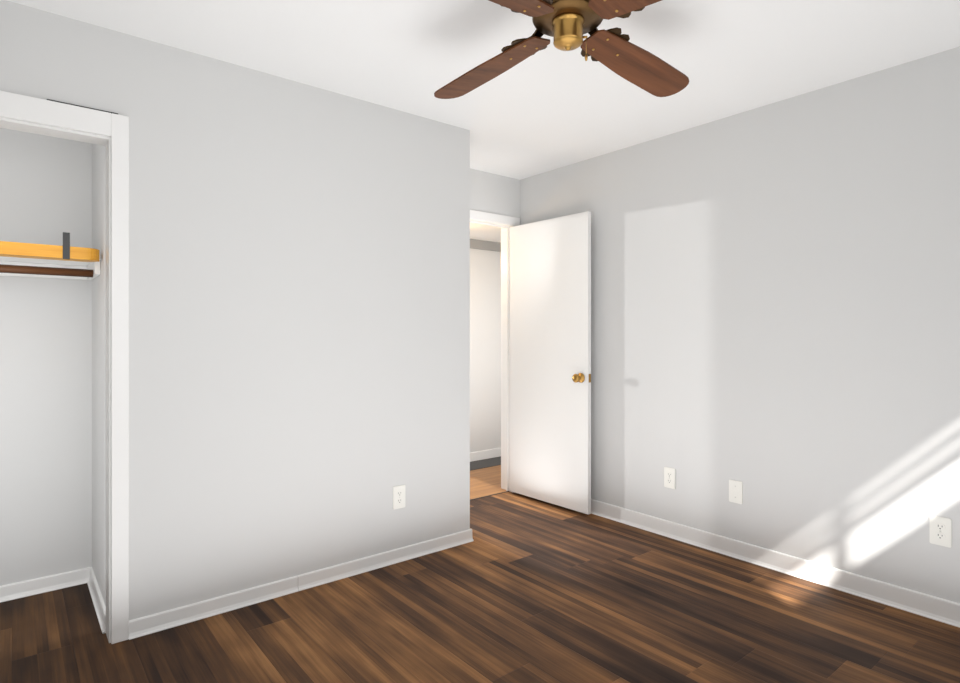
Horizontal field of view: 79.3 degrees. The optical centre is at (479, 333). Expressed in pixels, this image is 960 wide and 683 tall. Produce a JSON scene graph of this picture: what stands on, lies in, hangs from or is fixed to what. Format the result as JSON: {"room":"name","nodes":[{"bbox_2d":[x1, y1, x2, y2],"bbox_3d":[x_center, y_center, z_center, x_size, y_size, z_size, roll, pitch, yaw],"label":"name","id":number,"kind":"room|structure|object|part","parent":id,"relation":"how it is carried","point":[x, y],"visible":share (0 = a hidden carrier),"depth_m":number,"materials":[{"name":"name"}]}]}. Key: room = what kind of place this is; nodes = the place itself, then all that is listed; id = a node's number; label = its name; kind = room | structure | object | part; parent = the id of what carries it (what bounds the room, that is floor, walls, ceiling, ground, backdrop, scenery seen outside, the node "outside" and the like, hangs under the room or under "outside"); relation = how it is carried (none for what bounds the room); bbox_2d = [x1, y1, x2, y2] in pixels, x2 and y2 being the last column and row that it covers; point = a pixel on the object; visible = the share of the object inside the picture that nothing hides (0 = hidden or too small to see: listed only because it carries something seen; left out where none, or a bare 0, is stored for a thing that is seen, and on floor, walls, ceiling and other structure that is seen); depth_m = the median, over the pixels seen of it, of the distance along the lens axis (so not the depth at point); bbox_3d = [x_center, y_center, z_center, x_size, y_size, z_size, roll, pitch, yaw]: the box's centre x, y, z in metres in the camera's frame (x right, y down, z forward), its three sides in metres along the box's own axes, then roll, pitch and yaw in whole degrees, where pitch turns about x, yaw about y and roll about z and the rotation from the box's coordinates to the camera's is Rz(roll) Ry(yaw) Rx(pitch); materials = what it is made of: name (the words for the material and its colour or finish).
{"room":"empty bedroom","nodes":[
{"label":"empty bedroom","id":0,"kind":"room"},
{"bbox_2d":[0,128,91,585],"bbox_3d":[-1.569,0.009,3.181,2.600,2.397,0.120,0,0,-39],"label":"wall","id":1,"kind":"structure","parent":0,"point":[45,407],"depth_m":2.72,"materials":[{"name":"paint"}]},
{"bbox_2d":[0,567,89,602],"bbox_3d":[-2.168,1.173,2.606,0.705,0.068,0.022,0,0,-39],"label":"baseboard","id":2,"kind":"structure","parent":1,"relation":"attached to","point":[22,589],"depth_m":2.71,"materials":[{"name":"paint"}]},
{"bbox_2d":[0,241,100,279],"bbox_3d":[-2.028,-0.314,2.432,0.703,0.099,0.465,0,0,-39],"label":"closet shelf","id":3,"kind":"object","parent":1,"relation":"attached to","point":[94,267],"depth_m":2.45,"materials":[{"name":"paint"}]},
{"bbox_2d":[0,264,92,276],"bbox_3d":[-2.000,-0.271,2.382,0.680,0.035,0.035,0,0,-39],"label":"hanging rod","id":4,"kind":"object","parent":3,"relation":"attached to","point":[35,270],"visible":1,"depth_m":2.48,"materials":[{"name":"brown wood"}]},
{"bbox_3d":[-1.915,-0.338,2.286,0.691,0.050,0.095,0,0,-39],"label":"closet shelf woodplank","id":5,"kind":"part","parent":3,"relation":"part of","materials":[{"name":"yellow wood"}]},
{"bbox_2d":[62,232,69,258],"bbox_3d":[-1.854,-0.364,2.571,0.024,0.110,0.469,0,0,-39],"label":"shelf bracket","id":6,"kind":"object","parent":1,"relation":"attached to","point":[66,245],"visible":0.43,"depth_m":2.39,"materials":[{"name":"black metal"}]},
{"bbox_2d":[0,0,469,619],"bbox_3d":[-1.254,0.009,2.887,2.480,2.397,0.733,0,0,-39],"label":"wall","id":7,"kind":"structure","parent":0,"point":[299,328],"depth_m":2.65,"materials":[{"name":"paint"}]},
{"bbox_2d":[0,91,128,643],"bbox_3d":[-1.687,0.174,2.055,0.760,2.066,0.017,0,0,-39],"label":"trim","id":8,"kind":"structure","parent":7,"relation":"attached to","point":[114,127],"depth_m":2.26,"materials":[{"name":"paint"}]},
{"bbox_2d":[47,99,117,113],"bbox_3d":[-1.510,-0.863,2.205,0.225,0.006,0.006,0,0,-39],"label":"trim","id":9,"kind":"structure","parent":7,"relation":"attached to","point":[82,106],"depth_m":2.20,"materials":[{"name":"grey"}]},
{"bbox_2d":[87,567,105,633],"bbox_3d":[-1.710,1.173,2.583,0.022,0.068,0.633,0,0,-39],"label":"baseboard","id":10,"kind":"structure","parent":7,"relation":"attached to","point":[97,599],"depth_m":2.54,"materials":[{"name":"paint"}]},
{"bbox_2d":[129,529,472,639],"bbox_3d":[-0.717,1.173,2.836,1.730,0.068,0.022,0,0,-39],"label":"baseboard","id":11,"kind":"structure","parent":7,"relation":"attached to","point":[163,620],"depth_m":2.68,"materials":[{"name":"paint"}]},
{"bbox_2d":[393,485,404,509],"bbox_3d":[-0.429,0.867,3.078,0.074,0.120,0.008,0,0,-39],"label":"electrical outlet","id":12,"kind":"object","parent":7,"relation":"attached to","point":[398,497],"visible":1,"depth_m":3.07,"materials":[{"name":"white plastic"}]},
{"bbox_2d":[0,465,959,682],"bbox_3d":[0.453,1.256,2.938,5.440,0.103,4.840,0,0,-39],"label":"floor","id":13,"kind":"structure","parent":0,"point":[520,588],"depth_m":2.38,"materials":[{"name":"brown wood"}]},
{"bbox_2d":[470,456,500,470],"bbox_3d":[0.448,1.202,5.704,1.730,0.004,0.268,0,0,-39],"label":"floor carpet","id":14,"kind":"object","parent":13,"relation":"on","point":[484,463],"depth_m":5.37,"materials":[{"name":"grey carpet"}]},
{"bbox_2d":[7,0,959,179],"bbox_3d":[0.453,-1.240,2.938,5.440,0.100,4.840,0,0,-39],"label":"ceiling","id":15,"kind":"structure","parent":0,"point":[550,107],"depth_m":2.45,"materials":[{"name":"paint"}]},
{"bbox_2d":[434,0,688,98],"bbox_3d":[0.280,-1.029,1.840,0.986,0.321,0.986,0,0,4],"label":"ceiling fan","id":16,"kind":"object","parent":15,"relation":"hanging from","point":[566,24],"visible":1,"depth_m":1.95,"materials":[{"name":"brown wood"}]},
{"bbox_2d":[470,248,500,451],"bbox_3d":[-0.370,0.009,5.308,3.740,2.397,0.120,0,0,-39],"label":"wall","id":17,"kind":"structure","parent":0,"point":[485,349],"depth_m":5.57,"materials":[{"name":"paint"}]},
{"bbox_2d":[470,448,500,461],"bbox_3d":[0.379,1.161,5.829,1.680,0.092,0.011,0,0,-39],"label":"baseboard","id":18,"kind":"structure","parent":17,"relation":"attached to","point":[485,454],"depth_m":5.56,"materials":[{"name":"paint"}]},
{"bbox_2d":[470,224,500,242],"bbox_3d":[-0.049,-1.042,4.912,3.500,0.297,0.900,0,0,-39],"label":"ceiling","id":19,"kind":"structure","parent":0,"point":[484,233],"depth_m":5.14,"materials":[{"name":"paint"}]},
{"bbox_2d":[470,239,500,251],"bbox_3d":[0.181,-0.851,5.660,1.200,0.085,0.025,0,0,-39],"label":"soffit","id":20,"kind":"structure","parent":19,"relation":"attached to","point":[484,245],"depth_m":5.54,"materials":[{"name":"white paint"}]},
{"bbox_2d":[470,168,513,216],"bbox_3d":[-0.088,-1.016,4.224,0.800,0.347,0.120,0,0,-39],"label":"wall","id":21,"kind":"structure","parent":0,"point":[491,193],"depth_m":4.29,"materials":[{"name":"paint"}]},
{"bbox_2d":[470,210,519,499],"bbox_3d":[-0.112,0.159,4.205,0.952,2.096,0.152,0,0,-39],"label":"door frame","id":22,"kind":"structure","parent":21,"relation":"attached to","point":[505,356],"depth_m":4.45,"materials":[{"name":"paint"}]},
{"bbox_2d":[514,179,519,217],"bbox_3d":[0.247,0.009,4.495,0.063,2.397,0.120,0,0,-39],"label":"wall","id":23,"kind":"structure","parent":0,"point":[516,198],"depth_m":4.45,"materials":[{"name":"paint"}]},
{"bbox_2d":[510,211,590,513],"bbox_3d":[0.463,0.191,4.101,0.127,1.999,0.764,0,0,-40],"label":"door","id":24,"kind":"structure","parent":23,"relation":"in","point":[550,360],"depth_m":4.06,"materials":[{"name":"paint"}]},
{"bbox_2d":[520,46,959,602],"bbox_3d":[1.481,0.009,3.114,0.120,2.397,3.820,0,0,-39],"label":"wall","id":25,"kind":"structure","parent":0,"point":[775,308],"depth_m":2.90,"materials":[{"name":"paint"}]},
{"bbox_2d":[664,467,675,488],"bbox_3d":[1.129,0.857,3.448,0.008,0.120,0.074,0,0,-39],"label":"electrical outlet","id":26,"kind":"object","parent":25,"relation":"attached to","point":[669,477],"visible":1,"depth_m":3.44,"materials":[{"name":"white plastic"}]},
{"bbox_2d":[729,479,742,503],"bbox_3d":[1.383,0.854,3.134,0.008,0.120,0.074,0,0,-39],"label":"blank wall plate","id":27,"kind":"object","parent":25,"relation":"attached to","point":[735,491],"visible":1,"depth_m":3.13,"materials":[{"name":"white plastic"}]},
{"bbox_2d":[591,499,959,627],"bbox_3d":[1.426,1.161,3.070,0.022,0.092,3.580,0,0,-39],"label":"baseboard","id":28,"kind":"structure","parent":25,"relation":"attached to","point":[923,604],"depth_m":2.88,"materials":[{"name":"paint"}]},
{"bbox_2d":[930,515,951,547],"bbox_3d":[1.942,0.832,2.442,0.008,0.120,0.074,0,0,-39],"label":"electrical outlet","id":29,"kind":"object","parent":25,"relation":"attached to","point":[940,531],"visible":1,"depth_m":2.44,"materials":[{"name":"white plastic"}]}
]}

